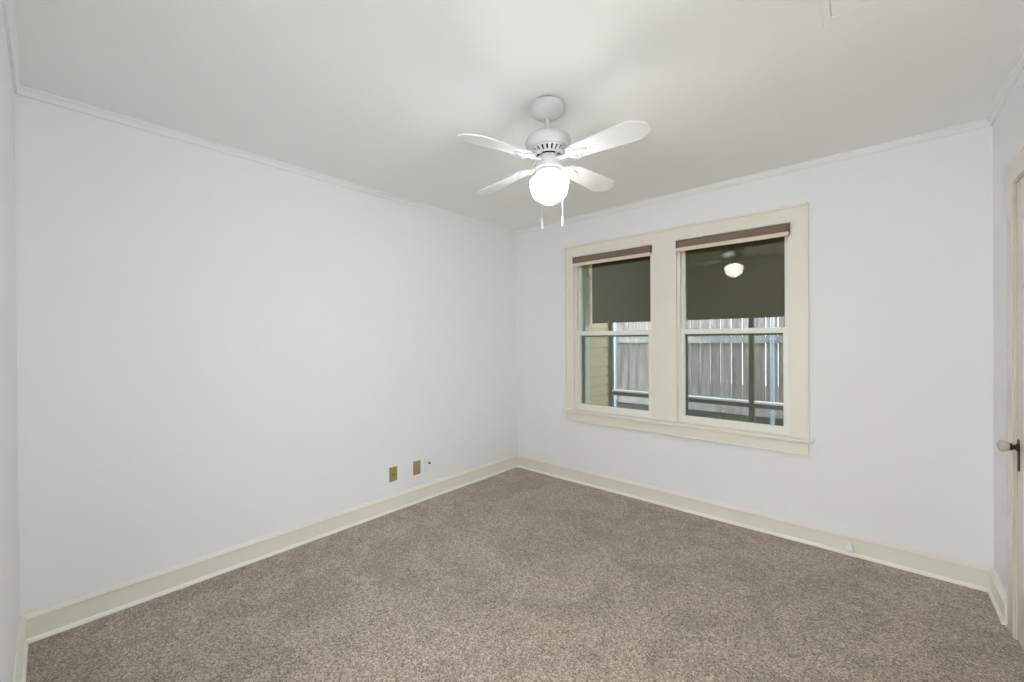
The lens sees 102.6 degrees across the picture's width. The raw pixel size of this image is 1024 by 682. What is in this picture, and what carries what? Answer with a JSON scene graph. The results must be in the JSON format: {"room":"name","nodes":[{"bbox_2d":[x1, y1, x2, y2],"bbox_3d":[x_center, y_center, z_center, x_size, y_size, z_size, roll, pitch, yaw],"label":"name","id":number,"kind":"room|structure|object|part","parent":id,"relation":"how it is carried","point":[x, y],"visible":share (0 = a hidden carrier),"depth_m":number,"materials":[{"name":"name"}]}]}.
{"room":"empty bedroom","nodes":[
{"label":"empty bedroom","id":0,"kind":"room"},
{"bbox_2d":[0,0,19,681],"bbox_3d":[-1.014,0.106,0.672,3.335,2.500,0.150,0,0,42],"label":"wall","id":1,"kind":"structure","parent":0,"point":[9,504],"depth_m":1.43,"materials":[{"name":"paint"}]},
{"bbox_2d":[1,0,21,94],"bbox_3d":[-0.964,-1.126,0.733,3.335,0.038,0.024,0,0,42],"label":"trim","id":2,"kind":"structure","parent":1,"relation":"attached to","point":[7,5],"depth_m":1.53,"materials":[{"name":"paint"}]},
{"bbox_2d":[13,616,27,681],"bbox_3d":[-1.504,1.292,1.234,1.850,0.130,0.025,0,0,42],"label":"baseboard","id":3,"kind":"structure","parent":1,"relation":"attached to","point":[20,666],"depth_m":1.66,"materials":[{"name":"paint"}]},
{"bbox_3d":[-1.499,1.347,1.240,1.850,0.020,0.010,0,0,42],"label":"shoe moulding","id":4,"kind":"part","parent":3,"relation":"part of","materials":[{"name":"paint"}]},
{"bbox_2d":[14,94,516,614],"bbox_3d":[-1.140,0.098,3.156,0.150,2.500,3.701,0,0,42],"label":"wall","id":5,"kind":"structure","parent":0,"point":[217,351],"depth_m":2.39,"materials":[{"name":"paint"}]},
{"bbox_2d":[14,85,515,234],"bbox_3d":[-1.082,-1.133,3.094,0.024,0.038,3.401,0,0,42],"label":"trim","id":6,"kind":"structure","parent":5,"relation":"attached to","point":[24,91],"depth_m":2.39,"materials":[{"name":"paint"}]},
{"bbox_2d":[20,454,516,643],"bbox_3d":[-1.067,1.283,3.102,0.025,0.130,3.401,0,0,42],"label":"baseboard","id":7,"kind":"structure","parent":5,"relation":"attached to","point":[42,623],"depth_m":2.40,"materials":[{"name":"paint"}]},
{"bbox_2d":[389,466,396,481],"bbox_3d":[-0.940,1.056,3.256,0.011,0.114,0.070,0,0,42],"label":"wall plate","id":8,"kind":"object","parent":5,"relation":"attached to","point":[393,470],"visible":1,"depth_m":3.25,"materials":[{"name":"gold metal"}]},
{"bbox_2d":[413,460,419,474],"bbox_3d":[-0.793,1.057,3.425,0.008,0.114,0.070,0,0,42],"label":"wall plate","id":9,"kind":"object","parent":5,"relation":"attached to","point":[416,464],"visible":1,"depth_m":3.42,"materials":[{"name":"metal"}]},
{"bbox_2d":[424,457,430,471],"bbox_3d":[-0.715,1.053,3.507,0.016,0.114,0.070,0,0,42],"label":"wall plate","id":10,"kind":"object","parent":5,"relation":"attached to","point":[427,460],"visible":1,"depth_m":3.50,"materials":[{"name":"white plastic"}]},
{"bbox_2d":[13,0,1023,230],"bbox_3d":[0.156,-1.216,1.996,3.635,0.120,3.701,0,0,42],"label":"ceiling","id":11,"kind":"structure","parent":0,"point":[379,95],"depth_m":1.80,"materials":[{"name":"paint"}]},
{"bbox_2d":[457,96,650,229],"bbox_3d":[0.179,-0.836,2.003,0.780,0.641,0.780,0,0,2],"label":"ceiling fan","id":12,"kind":"object","parent":11,"relation":"hanging from","point":[548,146],"visible":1,"depth_m":1.93,"materials":[{"name":"white metal"}]},
{"bbox_3d":[-0.070,-0.846,1.773,0.377,0.059,0.129,-1,0,-44],"label":"blade","id":13,"kind":"part","parent":12,"relation":"part of","materials":[{"name":"white wood"}]},
{"bbox_3d":[-0.052,-0.862,2.252,0.128,0.050,0.379,-1,0,-44],"label":"blade","id":14,"kind":"part","parent":12,"relation":"part of","materials":[{"name":"white wood"}]},
{"bbox_3d":[0.145,-0.710,1.916,0.004,0.293,0.051,0,0,21],"label":"pull chain","id":15,"kind":"part","parent":12,"relation":"part of","materials":[{"name":"white metal"}]},
{"bbox_3d":[0.182,-0.742,2.006,0.191,0.154,0.191,0,0,42],"label":"lamp shade","id":16,"kind":"part","parent":12,"relation":"part of","materials":[{"name":"white glass"}]},
{"bbox_3d":[0.430,-0.877,2.229,0.139,0.034,0.382,0,0,42],"label":"blade","id":17,"kind":"part","parent":12,"relation":"part of","materials":[{"name":"white wood"}]},
{"bbox_3d":[0.406,-0.862,1.751,0.381,0.043,0.139,0,0,42],"label":"blade","id":18,"kind":"part","parent":12,"relation":"part of","materials":[{"name":"white wood"}]},
{"bbox_2d":[819,0,891,27],"bbox_3d":[0.945,-1.154,0.862,0.560,0.007,1.250,0,0,42],"label":"attic hatch","id":19,"kind":"object","parent":11,"relation":"attached to","point":[842,10],"visible":1,"depth_m":1.42,"materials":[{"name":"paint"}]},
{"bbox_3d":[0.939,-1.154,0.855,0.502,0.006,1.173,0,0,42],"label":"hatch panel","id":20,"kind":"part","parent":19,"relation":"part of","materials":[{"name":"paint"}]},
{"bbox_2d":[26,467,1023,681],"bbox_3d":[0.172,1.394,2.005,3.635,0.100,3.701,0,0,42],"label":"floor","id":21,"kind":"structure","parent":0,"point":[516,574],"depth_m":2.04,"materials":[{"name":"brown carpet"}]},
{"bbox_2d":[583,264,613,405],"bbox_3d":[0.800,0.320,4.874,0.152,2.820,1.440,0,0,42],"label":"wall","id":22,"kind":"structure","parent":0,"point":[599,346],"depth_m":5.07,"materials":[{"name":"beige"}]},
{"bbox_2d":[583,276,589,403],"bbox_3d":[0.649,0.327,4.604,0.028,2.170,0.834,0,0,42],"label":"door","id":23,"kind":"structure","parent":22,"relation":"in","point":[586,280],"depth_m":4.86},
{"bbox_2d":[515,126,993,567],"bbox_3d":[1.342,0.082,3.328,3.335,2.500,0.150,0,0,42],"label":"wall","id":24,"kind":"structure","parent":0,"point":[901,453],"depth_m":2.51,"materials":[{"name":"paint"}]},
{"bbox_2d":[574,253,652,418],"bbox_3d":[0.933,-0.067,3.697,0.760,1.450,0.160,0,0,42],"label":"window","id":25,"kind":"structure","parent":24,"relation":"in","point":[580,334],"depth_m":3.87,"materials":[{"name":"paint"}]},
{"bbox_3d":[0.922,-0.416,3.686,0.736,0.727,0.030,0,0,42],"label":"sash","id":26,"kind":"part","parent":25,"relation":"part of","materials":[{"name":"paint"}]},
{"bbox_3d":[0.902,0.274,3.661,0.736,0.730,0.030,0,0,42],"label":"sash","id":27,"kind":"part","parent":25,"relation":"part of","materials":[{"name":"paint"}]},
{"bbox_3d":[0.955,0.282,3.720,0.736,0.698,0.010,0,0,42],"label":"screen frame","id":28,"kind":"part","parent":25,"relation":"part of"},
{"bbox_2d":[562,202,813,455],"bbox_3d":[1.271,-0.073,3.362,1.957,1.654,0.212,0,0,42],"label":"window","id":29,"kind":"structure","parent":24,"relation":"in","point":[683,333],"depth_m":3.20,"materials":[{"name":"paint"}]},
{"bbox_3d":[0.549,-0.126,3.910,0.097,1.542,0.030,0,0,42],"label":"casing","id":30,"kind":"part","parent":29,"relation":"part of","materials":[{"name":"paint"}]},
{"bbox_2d":[573,245,651,266],"bbox_3d":[0.869,-0.743,3.627,0.759,0.089,0.060,0,0,42],"label":"roller blind","id":31,"kind":"object","parent":29,"relation":"attached to","point":[644,251],"visible":1,"depth_m":3.57,"materials":[{"name":"brown fabric"}]},
{"bbox_3d":[1.220,-0.845,3.308,1.905,0.109,0.030,0,0,42],"label":"head casing","id":32,"kind":"part","parent":29,"relation":"part of","materials":[{"name":"paint"}]},
{"bbox_2d":[592,237,784,323],"bbox_3d":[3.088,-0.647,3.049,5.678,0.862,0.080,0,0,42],"label":"shade","id":33,"kind":"object","parent":29,"relation":"attached to","point":[746,279],"visible":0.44,"depth_m":4.04,"materials":[{"name":"grey fabric"}]},
{"bbox_2d":[676,222,789,251],"bbox_3d":[1.582,-0.745,2.995,0.749,0.089,0.060,0,0,42],"label":"roller blind","id":34,"kind":"object","parent":29,"relation":"attached to","point":[781,230],"visible":1,"depth_m":2.94,"materials":[{"name":"brown fabric"}]},
{"bbox_3d":[1.635,-0.419,3.054,0.726,0.727,0.030,0,0,42],"label":"sash","id":35,"kind":"part","parent":29,"relation":"part of","materials":[{"name":"paint"}]},
{"bbox_3d":[1.668,0.280,3.088,0.726,0.698,0.010,0,0,42],"label":"screen frame","id":36,"kind":"part","parent":29,"relation":"part of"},
{"bbox_3d":[1.615,0.272,3.029,0.726,0.730,0.030,0,0,42],"label":"sash","id":37,"kind":"part","parent":29,"relation":"part of","materials":[{"name":"paint"}]},
{"bbox_3d":[1.900,-0.131,2.711,0.100,1.542,0.030,0,0,42],"label":"casing","id":38,"kind":"part","parent":29,"relation":"part of","materials":[{"name":"paint"}]},
{"bbox_2d":[516,118,991,234],"bbox_3d":[1.277,-1.149,3.259,3.335,0.038,0.024,0,0,42],"label":"trim","id":39,"kind":"structure","parent":24,"relation":"attached to","point":[983,123],"depth_m":2.73,"materials":[{"name":"paint"}]},
{"bbox_2d":[517,454,992,591],"bbox_3d":[1.291,1.267,3.267,3.335,0.130,0.025,0,0,42],"label":"baseboard","id":40,"kind":"structure","parent":24,"relation":"attached to","point":[948,569],"depth_m":2.75,"materials":[{"name":"paint"}]},
{"bbox_2d":[844,542,853,552],"bbox_3d":[2.072,1.268,2.522,0.047,0.047,0.074,0,0,42],"label":"door stop","id":41,"kind":"object","parent":40,"relation":"attached to","point":[848,547],"visible":1,"depth_m":2.50,"materials":[{"name":"white rubber"}]},
{"bbox_2d":[993,70,1023,592],"bbox_3d":[1.468,0.090,0.844,0.150,2.500,3.701,0,0,42],"label":"wall","id":42,"kind":"structure","parent":0,"point":[1008,128],"depth_m":2.02,"materials":[{"name":"paint"}]},
{"bbox_2d":[988,568,1006,625],"bbox_3d":[2.423,1.264,2.049,0.025,0.130,0.345,0,0,42],"label":"baseboard","id":43,"kind":"structure","parent":42,"relation":"attached to","point":[997,593],"depth_m":2.02,"materials":[{"name":"paint"}]},
{"bbox_3d":[2.418,1.319,2.054,0.010,0.020,0.345,0,0,42],"label":"shoe moulding","id":44,"kind":"part","parent":43,"relation":"part of","materials":[{"name":"paint"}]},
{"bbox_2d":[987,46,1023,125],"bbox_3d":[1.395,-1.141,0.897,0.024,0.038,3.401,0,0,42],"label":"trim","id":45,"kind":"structure","parent":42,"relation":"attached to","point":[1018,67],"depth_m":1.86,"materials":[{"name":"paint"}]},
{"bbox_2d":[997,147,1023,649],"bbox_3d":[2.017,0.268,1.507,0.208,2.132,0.992,0,0,42],"label":"door","id":46,"kind":"structure","parent":42,"relation":"in","point":[1014,446],"depth_m":1.82,"materials":[{"name":"paint"}]},
{"bbox_3d":[2.184,0.467,1.825,0.035,0.050,0.050,0,0,42],"label":"knob","id":47,"kind":"part","parent":46,"relation":"part of","materials":[{"name":"ceramic"}]},
{"bbox_3d":[1.980,0.268,1.540,0.008,2.132,0.992,0,0,42],"label":"casing","id":48,"kind":"part","parent":46,"relation":"part of","materials":[{"name":"paint"}]},
{"bbox_3d":[2.999,1.563,2.882,5.800,0.320,1.360,0,0,42],"label":"floor","id":49,"kind":"structure","parent":0,"visible":0},
{"bbox_2d":[608,318,782,422],"bbox_3d":[2.461,0.152,4.237,3.187,2.500,0.108,0,0,42],"label":"frame","id":50,"kind":"object","parent":49,"relation":"on","point":[751,403],"visible":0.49,"depth_m":4.31,"materials":[{"name":"grey metal"}]},
{"bbox_3d":[1.271,0.155,5.263,0.045,2.500,0.050,0,0,42],"label":"post","id":51,"kind":"part","parent":50,"relation":"part of","materials":[{"name":"grey metal"}]},
{"bbox_3d":[2.450,0.660,4.223,3.097,0.044,0.042,0,0,42],"label":"rail","id":52,"kind":"part","parent":50,"relation":"part of","materials":[{"name":"grey metal"}]},
{"bbox_3d":[2.458,0.152,4.210,0.045,2.500,0.050,0,0,42],"label":"post","id":53,"kind":"part","parent":50,"relation":"part of","materials":[{"name":"grey metal"}]},
{"label":"outside","id":54,"kind":"structure","parent":0,"visible":0},
{"bbox_2d":[690,384,778,418],"bbox_3d":[3.542,1.786,5.302,16.000,0.150,22.000,0,0,42],"label":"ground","id":55,"kind":"structure","parent":54,"point":[731,384],"depth_m":13.00,"materials":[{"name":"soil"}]},
{"bbox_2d":[614,317,784,425],"bbox_3d":[2.936,0.593,5.833,6.994,2.280,0.129,0,0,42],"label":"wooden fence","id":56,"kind":"object","parent":55,"relation":"on","point":[711,359],"visible":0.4,"depth_m":5.87,"materials":[{"name":"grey wood"}]},
{"bbox_3d":[1.731,0.637,6.858,0.060,2.200,0.060,0,0,42],"label":"fence post","id":57,"kind":"part","parent":56,"relation":"part of","materials":[{"name":"wood"}]},
{"bbox_3d":[2.936,0.955,5.864,6.950,0.115,0.038,0,0,42],"label":"fence rail","id":58,"kind":"part","parent":56,"relation":"part of","materials":[{"name":"grey wood"}]},
{"bbox_3d":[2.930,-0.017,5.861,6.950,0.090,0.038,0,0,42],"label":"fence rail","id":59,"kind":"part","parent":56,"relation":"part of","materials":[{"name":"grey wood"}]},
{"bbox_3d":[3.409,0.632,5.370,0.060,2.200,0.060,0,0,42],"label":"fence post","id":60,"kind":"part","parent":56,"relation":"part of","materials":[{"name":"wood"}]}
]}

